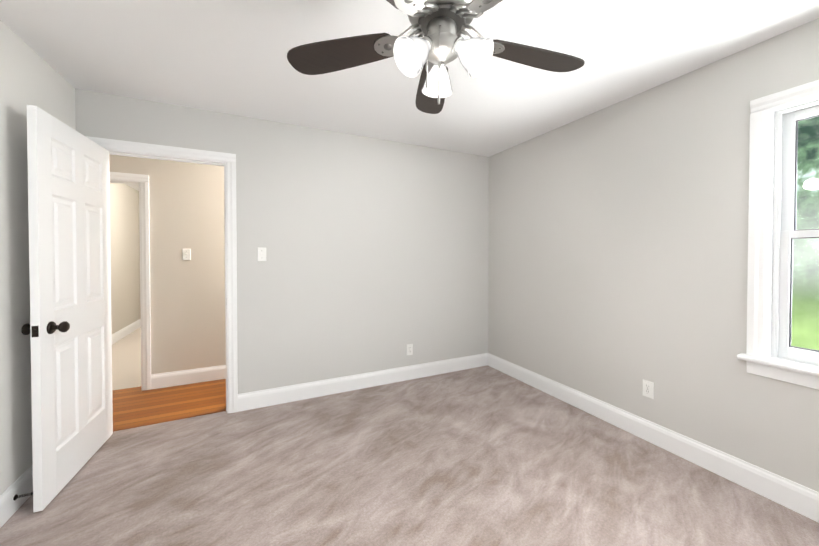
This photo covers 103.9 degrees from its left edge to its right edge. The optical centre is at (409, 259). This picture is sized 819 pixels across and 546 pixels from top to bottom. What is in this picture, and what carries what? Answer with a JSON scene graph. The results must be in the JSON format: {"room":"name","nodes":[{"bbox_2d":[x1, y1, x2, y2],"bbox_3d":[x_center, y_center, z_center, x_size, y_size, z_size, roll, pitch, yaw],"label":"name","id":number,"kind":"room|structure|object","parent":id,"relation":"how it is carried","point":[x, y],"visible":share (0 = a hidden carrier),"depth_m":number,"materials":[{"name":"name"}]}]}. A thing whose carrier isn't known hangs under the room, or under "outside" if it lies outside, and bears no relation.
{"room":"empty bedroom","nodes":[
{"label":"empty bedroom","id":0,"kind":"room"},
{"bbox_2d":[0,20,75,494],"bbox_3d":[-1.447,0.095,0.303,0.120,2.490,4.440,0,1,-26],"label":"wall","id":1,"kind":"structure","parent":0,"point":[29,75],"depth_m":1.66,"materials":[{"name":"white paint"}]},
{"bbox_2d":[0,465,32,527],"bbox_3d":[-1.379,1.219,0.351,0.030,0.142,4.200,0,1,-26],"label":"baseboard","id":2,"kind":"structure","parent":1,"relation":"attached to","point":[23,485],"depth_m":1.62,"materials":[{"name":"white wood"}]},
{"bbox_2d":[13,492,32,499],"bbox_3d":[-1.950,1.197,1.630,0.075,0.026,0.025,0,1,-26],"label":"door stop","id":3,"kind":"object","parent":2,"relation":"attached to","point":[16,496],"visible":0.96,"depth_m":1.62,"materials":[{"name":"black metal"}]},
{"bbox_2d":[109,154,225,373],"bbox_3d":[-0.887,0.057,3.034,5.390,2.490,0.004,0,1,-26],"label":"wall","id":4,"kind":"structure","parent":0,"point":[186,211],"depth_m":2.54,"materials":[{"name":"beige paint"}]},
{"bbox_2d":[112,319,140,343],"bbox_3d":[-4.129,1.164,4.269,0.015,0.142,3.284,0,1,-26],"label":"baseboard","id":5,"kind":"structure","parent":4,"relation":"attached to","point":[120,334],"depth_m":5.11,"materials":[{"name":"white wood"}]},
{"bbox_2d":[109,172,150,389],"bbox_3d":[-2.937,0.225,2.930,0.934,2.057,0.138,0,1,-26],"label":"door frame","id":6,"kind":"structure","parent":4,"relation":"attached to","point":[141,181],"depth_m":3.06,"materials":[{"name":"white wood"}]},
{"bbox_2d":[182,249,190,259],"bbox_3d":[-2.225,-0.051,3.201,0.070,0.115,0.017,0,1,-26],"label":"light switch","id":7,"kind":"object","parent":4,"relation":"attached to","point":[186,254],"visible":1,"depth_m":3.20,"materials":[{"name":"white plastic"}]},
{"bbox_2d":[151,365,225,388],"bbox_3d":[-0.684,1.168,3.956,4.003,0.142,0.015,0,1,-26],"label":"baseboard","id":8,"kind":"structure","parent":4,"relation":"attached to","point":[177,378],"depth_m":3.21,"materials":[{"name":"white wood"}]},
{"bbox_2d":[75,88,488,393],"bbox_3d":[-0.641,0.056,3.083,3.735,2.490,0.120,0,1,-26],"label":"wall","id":9,"kind":"structure","parent":0,"point":[376,254],"depth_m":3.00,"materials":[{"name":"grey paint"}]},
{"bbox_2d":[21,105,112,512],"bbox_3d":[-2.001,0.246,1.936,0.176,2.018,0.768,0,1,-23],"label":"door","id":10,"kind":"structure","parent":9,"relation":"in","point":[68,328],"depth_m":1.80,"materials":[{"name":"white wood"}]},
{"bbox_2d":[86,136,237,431],"bbox_3d":[-1.862,0.201,2.503,0.914,2.117,0.160,0,1,-26],"label":"door frame","id":11,"kind":"structure","parent":9,"relation":"attached to","point":[227,161],"depth_m":2.61,"materials":[{"name":"white wood"}]},
{"bbox_2d":[257,248,265,260],"bbox_3d":[-1.250,-0.044,2.715,0.070,0.115,0.017,0,1,-26],"label":"light switch","id":12,"kind":"object","parent":9,"relation":"attached to","point":[261,254],"visible":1,"depth_m":2.71,"materials":[{"name":"white plastic"}]},
{"bbox_2d":[238,353,487,411],"bbox_3d":[-0.262,1.179,3.206,2.568,0.142,0.015,0,1,-26],"label":"baseboard","id":13,"kind":"structure","parent":9,"relation":"attached to","point":[280,395],"depth_m":3.06,"materials":[{"name":"white wood"}]},
{"bbox_2d":[406,344,412,355],"bbox_3d":[0.002,0.938,3.332,0.070,0.115,0.009,0,1,-26],"label":"outlet","id":14,"kind":"object","parent":9,"relation":"attached to","point":[409,349],"visible":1,"depth_m":3.33,"materials":[{"name":"white plastic"}]},
{"bbox_2d":[0,365,818,545],"bbox_3d":[0.209,1.304,1.140,3.575,0.050,4.250,0,1,-26],"label":"floor carpet","id":15,"kind":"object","parent":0,"point":[487,455],"visible":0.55,"depth_m":1.82,"materials":[{"name":"beige carpet"}]},
{"bbox_2d":[0,0,818,190],"bbox_3d":[-0.847,-1.237,2.933,5.390,0.100,8.700,0,1,-26],"label":"ceiling","id":16,"kind":"structure","parent":0,"point":[226,56],"depth_m":1.84,"materials":[{"name":"white paint"}]},
{"bbox_2d":[287,0,584,113],"bbox_3d":[0.162,-0.857,1.204,1.251,0.612,1.267,0,1,-26],"label":"ceiling fan","id":17,"kind":"object","parent":16,"relation":"hanging from","point":[441,26],"visible":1,"depth_m":1.23,"materials":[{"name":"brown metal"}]},
{"bbox_2d":[488,18,818,491],"bbox_3d":[1.904,0.073,1.907,0.160,2.490,4.200,0,1,-26],"label":"wall","id":18,"kind":"structure","parent":0,"point":[617,253],"depth_m":2.18,"materials":[{"name":"grey paint"}]},
{"bbox_2d":[643,379,653,398],"bbox_3d":[1.659,0.903,2.234,0.009,0.115,0.070,0,1,-26],"label":"outlet","id":19,"kind":"object","parent":18,"relation":"attached to","point":[648,388],"visible":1,"depth_m":2.23,"materials":[{"name":"white plastic"}]},
{"bbox_2d":[488,353,818,522],"bbox_3d":[1.825,1.197,1.885,0.016,0.142,4.200,0,1,-26],"label":"baseboard","id":20,"kind":"structure","parent":18,"relation":"attached to","point":[794,496],"depth_m":2.03,"materials":[{"name":"white wood"}]},
{"bbox_2d":[737,80,818,389],"bbox_3d":[2.140,-0.116,1.380,0.266,1.493,0.978,0,1,-26],"label":"double-hung window","id":21,"kind":"structure","parent":18,"relation":"in","point":[785,178],"depth_m":1.71,"materials":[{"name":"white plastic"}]},
{"label":"outside","id":22,"kind":"structure","parent":0,"visible":0},
{"bbox_2d":[112,327,140,389],"bbox_3d":[-2.587,1.248,5.074,4.070,0.050,3.400,0,1,-26],"label":"floor beyond the hall","id":23,"kind":"structure","parent":22,"point":[126,361],"depth_m":3.86,"materials":[{"name":"beige carpet"}]},
{"bbox_2d":[112,379,225,428],"bbox_3d":[-1.056,1.272,3.406,5.150,0.050,0.930,0,1,-26],"label":"floor","id":24,"kind":"structure","parent":22,"point":[134,406],"depth_m":2.81,"materials":[{"name":"brown wood"}]},
{"bbox_2d":[791,117,818,349],"bbox_3d":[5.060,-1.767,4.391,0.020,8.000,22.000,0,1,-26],"label":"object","id":25,"kind":"structure","parent":22,"point":[803,216],"depth_m":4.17,"materials":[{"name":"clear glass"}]}
]}

